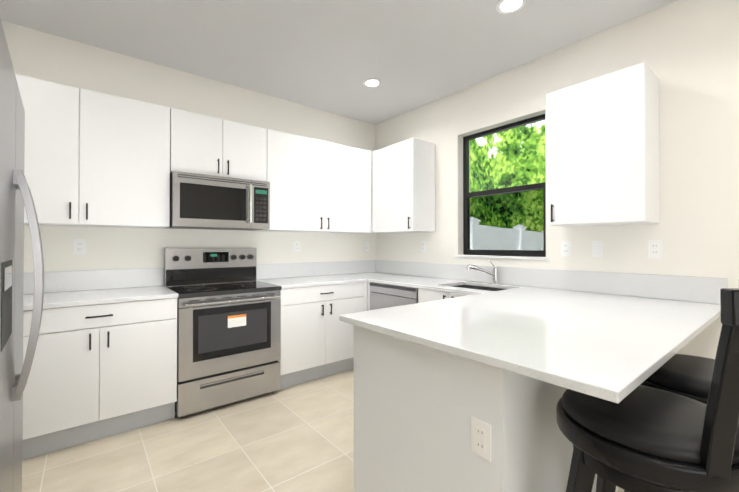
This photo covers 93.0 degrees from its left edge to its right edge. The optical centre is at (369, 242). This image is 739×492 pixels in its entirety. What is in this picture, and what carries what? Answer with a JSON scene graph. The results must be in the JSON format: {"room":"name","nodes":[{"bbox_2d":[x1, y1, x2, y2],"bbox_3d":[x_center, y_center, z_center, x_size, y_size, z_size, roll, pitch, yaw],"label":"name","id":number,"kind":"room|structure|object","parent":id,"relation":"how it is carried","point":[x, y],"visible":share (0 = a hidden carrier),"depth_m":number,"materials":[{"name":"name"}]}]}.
{"room":"kitchen","nodes":[
{"label":"kitchen","id":0,"kind":"room"},
{"bbox_2d":[1,21,375,285],"bbox_3d":[-1.464,-0.107,3.271,4.200,2.740,0.200,0,-1,-39],"label":"wall","id":1,"kind":"structure","parent":0,"point":[36,54],"depth_m":2.94,"materials":[{"name":"white paint"}]},
{"bbox_2d":[74,239,85,254],"bbox_3d":[-2.139,0.033,2.590,0.072,0.116,0.008,0,-1,-39],"label":"electrical outlet","id":2,"kind":"object","parent":1,"relation":"attached to","point":[79,246],"visible":1,"depth_m":2.59,"materials":[{"name":"white plastic"}]},
{"bbox_2d":[15,74,169,228],"bbox_3d":[-2.032,-0.576,2.454,1.067,0.915,0.355,0,-1,-39],"label":"upper cabinet","id":3,"kind":"object","parent":1,"relation":"attached to","point":[95,159],"visible":0.96,"depth_m":2.39,"materials":[{"name":"white wood"}]},
{"bbox_2d":[23,267,162,293],"bbox_3d":[-2.288,0.281,2.457,1.468,0.149,0.020,0,-1,-39],"label":"backsplash","id":4,"kind":"structure","parent":1,"relation":"attached to","point":[79,280],"depth_m":2.63,"materials":[{"name":"stone"}]},
{"bbox_2d":[170,108,266,181],"bbox_3d":[-1.316,-0.784,3.035,0.762,0.490,0.355,0,-1,-39],"label":"upper cabinet","id":5,"kind":"object","parent":1,"relation":"attached to","point":[205,144],"visible":0.88,"depth_m":2.89,"materials":[{"name":"white wood"}]},
{"bbox_2d":[167,171,269,230],"bbox_3d":[-1.282,-0.327,2.994,0.758,0.420,0.455,0,-1,-39],"label":"microwave","id":6,"kind":"object","parent":5,"relation":"attached to","point":[205,201],"visible":1,"depth_m":2.83,"materials":[{"name":"silver metal"}]},
{"bbox_2d":[294,241,299,251],"bbox_3d":[-0.767,0.044,3.700,0.072,0.116,0.008,0,-1,-39],"label":"electrical outlet","id":7,"kind":"object","parent":1,"relation":"attached to","point":[296,246],"visible":1,"depth_m":3.70,"materials":[{"name":"white plastic"}]},
{"bbox_2d":[255,129,370,232],"bbox_3d":[-0.544,-0.567,3.659,1.214,0.915,0.355,0,-1,-39],"label":"upper cabinet","id":8,"kind":"object","parent":1,"relation":"attached to","point":[319,186],"visible":0.98,"depth_m":3.49,"materials":[{"name":"white wood"}]},
{"bbox_2d":[256,260,374,279],"bbox_3d":[-0.533,0.291,3.878,1.516,0.149,0.020,0,-1,-39],"label":"backsplash","id":9,"kind":"structure","parent":1,"relation":"attached to","point":[277,270],"depth_m":3.79,"materials":[{"name":"stone"}]},
{"bbox_2d":[364,242,368,250],"bbox_3d":[-0.035,0.052,4.293,0.072,0.116,0.008,0,-1,-39],"label":"electrical outlet","id":10,"kind":"object","parent":1,"relation":"attached to","point":[366,246],"visible":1,"depth_m":4.29,"materials":[{"name":"white plastic"}]},
{"bbox_2d":[22,369,623,491],"bbox_3d":[0.376,1.276,0.988,4.200,0.060,6.050,0,-1,-39],"label":"floor","id":11,"kind":"structure","parent":0,"point":[297,438],"depth_m":2.08,"materials":[{"name":"tile"}]},
{"bbox_2d":[0,19,43,491],"bbox_3d":[-1.328,0.357,0.832,0.806,1.775,0.930,0,-1,-41],"label":"fridge","id":12,"kind":"object","parent":11,"relation":"on","point":[16,197],"visible":1,"depth_m":1.08,"materials":[{"name":"silver metal"}]},
{"bbox_2d":[22,298,176,459],"bbox_3d":[-1.862,0.822,2.402,0.866,0.869,0.635,0,-1,-39],"label":"base cabinet","id":13,"kind":"object","parent":11,"relation":"on","point":[98,371],"visible":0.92,"depth_m":2.18,"materials":[{"name":"white wood"}]},
{"bbox_2d":[23,286,177,310],"bbox_3d":[-2.097,0.369,2.221,1.468,0.028,0.628,0,-1,-39],"label":"countertop","id":14,"kind":"structure","parent":13,"relation":"on","point":[102,296],"depth_m":2.31,"materials":[{"name":"stone"}]},
{"bbox_2d":[164,248,281,417],"bbox_3d":[-1.209,0.655,2.896,0.760,1.210,0.689,0,-1,-39],"label":"range","id":15,"kind":"object","parent":11,"relation":"on","point":[228,328],"visible":0.98,"depth_m":2.72,"materials":[{"name":"silver metal"}]},
{"bbox_2d":[278,282,366,388],"bbox_3d":[-0.568,0.829,3.450,0.926,0.869,0.635,0,-1,-39],"label":"base cabinet","id":16,"kind":"object","parent":11,"relation":"on","point":[317,338],"visible":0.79,"depth_m":3.17,"materials":[{"name":"white wood"}]},
{"bbox_2d":[256,274,366,288],"bbox_3d":[-0.586,0.378,3.442,0.886,0.028,0.631,0,-1,-39],"label":"countertop","id":17,"kind":"structure","parent":16,"relation":"on","point":[291,282],"depth_m":3.33,"materials":[{"name":"stone"}]},
{"bbox_2d":[367,282,370,310],"bbox_3d":[0.044,0.833,3.925,0.617,0.869,0.662,0,-1,-39],"label":"base cabinet","id":18,"kind":"object","parent":11,"relation":"on","point":[368,296],"visible":0.12,"depth_m":3.50,"materials":[{"name":"white wood"}]},
{"bbox_2d":[370,282,418,309],"bbox_3d":[0.444,0.830,3.414,0.637,0.868,0.626,0,-1,-39],"label":"dishwasher","id":19,"kind":"object","parent":11,"relation":"on","point":[384,295],"visible":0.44,"depth_m":3.22,"materials":[{"name":"silver metal"}]},
{"bbox_2d":[418,285,501,302],"bbox_3d":[0.853,0.825,2.905,0.645,0.869,0.672,0,-1,-39],"label":"base cabinet","id":20,"kind":"object","parent":11,"relation":"on","point":[425,295],"visible":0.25,"depth_m":2.85,"materials":[{"name":"white"}]},
{"bbox_2d":[343,272,719,319],"bbox_3d":[0.799,0.374,2.979,0.641,0.028,3.093,0,-1,-39],"label":"countertop","id":21,"kind":"structure","parent":20,"relation":"on","point":[429,283],"depth_m":2.44,"materials":[{"name":"stone"}]},
{"bbox_2d":[452,285,505,290],"bbox_3d":[0.894,0.491,2.896,0.408,0.204,0.553,0,-1,-39],"label":"sink bowl","id":22,"kind":"object","parent":21,"relation":"attached to","point":[480,288],"visible":0.06,"depth_m":3.11,"materials":[{"name":"silver metal"}]},
{"bbox_2d":[467,260,498,283],"bbox_3d":[0.984,0.256,3.035,0.235,0.207,0.188,0,-1,-39],"label":"faucet","id":23,"kind":"object","parent":21,"relation":"on","point":[494,273],"visible":1,"depth_m":3.02,"materials":[{"name":"silver metal"}]},
{"bbox_2d":[353,325,619,491],"bbox_3d":[0.869,0.819,1.969,1.797,0.869,0.790,0,-1,-39],"label":"wall","id":24,"kind":"structure","parent":11,"relation":"on","point":[417,407],"depth_m":1.31,"materials":[{"name":"white paint"}]},
{"bbox_2d":[471,417,490,461],"bbox_3d":[0.367,0.647,1.155,0.008,0.116,0.072,0,-1,-39],"label":"outlet","id":25,"kind":"object","parent":24,"relation":"attached to","point":[480,438],"visible":1,"depth_m":1.15,"materials":[{"name":"white plastic"}]},
{"bbox_2d":[339,290,714,402],"bbox_3d":[0.677,0.365,1.630,1.200,0.028,1.150,0,-1,-39],"label":"countertop","id":26,"kind":"structure","parent":24,"relation":"on","point":[614,348],"depth_m":1.34,"materials":[{"name":"stone"}]},
{"bbox_2d":[556,288,738,491],"bbox_3d":[0.820,0.675,0.991,0.464,1.146,0.524,0,-1,-39],"label":"bar stool","id":27,"kind":"object","parent":11,"relation":"on","point":[641,438],"visible":0.96,"depth_m":0.86,"materials":[{"name":"black wood"}]},
{"bbox_2d":[624,354,714,491],"bbox_3d":[1.276,0.678,1.310,0.485,1.146,0.534,0,-1,-39],"label":"bar stool","id":28,"kind":"object","parent":11,"relation":"on","point":[689,376],"visible":0.33,"depth_m":1.27,"materials":[{"name":"black leather"}]},
{"bbox_2d":[0,0,677,124],"bbox_3d":[0.376,-1.534,1.008,4.200,0.080,6.050,0,-1,-39],"label":"ceiling","id":29,"kind":"structure","parent":0,"point":[330,56],"depth_m":2.54,"materials":[{"name":"white paint"}]},
{"bbox_2d":[363,78,380,86],"bbox_3d":[0.024,-1.472,3.238,0.174,0.010,0.174,0,-1,-39],"label":"recessed light","id":30,"kind":"object","parent":29,"relation":"in","point":[371,82],"visible":1,"depth_m":3.23,"materials":[{"name":"white"}]},
{"bbox_2d":[496,0,525,13],"bbox_3d":[0.880,-1.480,2.181,0.174,0.010,0.174,0,-1,-39],"label":"recessed light","id":31,"kind":"object","parent":29,"relation":"in","point":[506,6],"visible":1,"depth_m":2.19,"materials":[{"name":"white"}]},
{"bbox_2d":[376,0,738,358],"bbox_3d":[1.930,-0.115,2.256,0.200,2.740,5.650,0,-1,-39],"label":"wall","id":32,"kind":"structure","parent":0,"point":[686,52],"depth_m":2.23,"materials":[{"name":"white paint"}]},
{"bbox_2d":[372,138,434,232],"bbox_3d":[0.345,-0.566,3.772,0.355,0.915,0.634,0,-1,-39],"label":"upper cabinet","id":33,"kind":"object","parent":32,"relation":"attached to","point":[403,186],"visible":1,"depth_m":3.58,"materials":[{"name":"white wood"}]},
{"bbox_2d":[421,241,425,251],"bbox_3d":[0.579,0.046,3.758,0.008,0.116,0.072,0,-1,-39],"label":"electrical outlet","id":34,"kind":"object","parent":32,"relation":"attached to","point":[423,246],"visible":1,"depth_m":3.75,"materials":[{"name":"white plastic"}]},
{"bbox_2d":[455,255,549,259],"bbox_3d":[1.154,0.132,3.112,0.096,0.022,0.900,0,-1,-39],"label":"window sill","id":35,"kind":"structure","parent":32,"relation":"attached to","point":[508,257],"depth_m":3.02,"materials":[{"name":"white stone"}]},
{"bbox_2d":[463,114,545,256],"bbox_3d":[1.208,-0.463,3.159,0.060,1.168,0.838,0,-1,-39],"label":"window","id":36,"kind":"structure","parent":32,"relation":"in","point":[495,192],"depth_m":3.17,"materials":[{"name":"black"}]},
{"bbox_2d":[468,188,543,249],"bbox_3d":[1.200,-0.178,3.151,0.001,0.530,0.770,0,-1,-39],"label":"screen","id":37,"kind":"object","parent":36,"relation":"attached to","point":[502,221],"visible":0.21,"depth_m":3.12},
{"bbox_2d":[375,260,726,303],"bbox_3d":[1.039,0.286,3.174,0.023,0.149,3.093,0,-1,-39],"label":"backsplash","id":38,"kind":"structure","parent":32,"relation":"attached to","point":[692,289],"depth_m":2.53,"materials":[{"name":"stone"}]},
{"bbox_2d":[561,241,570,255],"bbox_3d":[1.481,0.048,2.644,0.008,0.116,0.072,0,-1,-39],"label":"electrical outlet","id":39,"kind":"object","parent":32,"relation":"attached to","point":[565,248],"visible":1,"depth_m":2.64,"materials":[{"name":"white plastic"}]},
{"bbox_2d":[592,241,602,256],"bbox_3d":[1.613,0.047,2.481,0.008,0.116,0.072,0,-1,-39],"label":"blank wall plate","id":40,"kind":"object","parent":32,"relation":"attached to","point":[597,248],"visible":1,"depth_m":2.48,"materials":[{"name":"white plastic"}]},
{"bbox_2d":[546,63,659,226],"bbox_3d":[1.522,-0.577,2.318,0.355,0.915,0.552,0,-1,-39],"label":"upper cabinet","id":41,"kind":"object","parent":32,"relation":"attached to","point":[603,158],"visible":1,"depth_m":2.17,"materials":[{"name":"white wood"}]},
{"bbox_2d":[648,240,661,258],"bbox_3d":[1.817,0.045,2.230,0.008,0.116,0.072,0,-1,-39],"label":"electrical outlet","id":42,"kind":"object","parent":32,"relation":"attached to","point":[655,249],"visible":1,"depth_m":2.23,"materials":[{"name":"white plastic"}]},
{"label":"outside","id":43,"kind":"structure","parent":0,"visible":0},
{"bbox_3d":[11.123,1.611,20.459,36.990,0.150,42.000,0,-1,-39],"label":"ground","id":44,"kind":"structure","parent":43,"visible":0},
{"bbox_2d":[470,133,498,226],"bbox_3d":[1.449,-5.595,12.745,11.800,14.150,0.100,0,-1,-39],"label":"tree","id":45,"kind":"object","parent":44,"relation":"on","point":[486,156],"depth_m":15.68,"materials":[{"name":"green plant"}]},
{"bbox_2d":[470,217,543,249],"bbox_3d":[4.180,0.577,8.046,0.191,1.740,10.650,0,-1,38],"label":"fence","id":46,"kind":"object","parent":44,"relation":"on","point":[509,245],"depth_m":5.33,"materials":[{"name":"white plastic"}]},
{"bbox_2d":[499,120,545,231],"bbox_3d":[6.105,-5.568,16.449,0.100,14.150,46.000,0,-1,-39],"label":"tree","id":47,"kind":"object","parent":44,"relation":"on","point":[508,134],"depth_m":15.52,"materials":[{"name":"green plant"}]}
]}

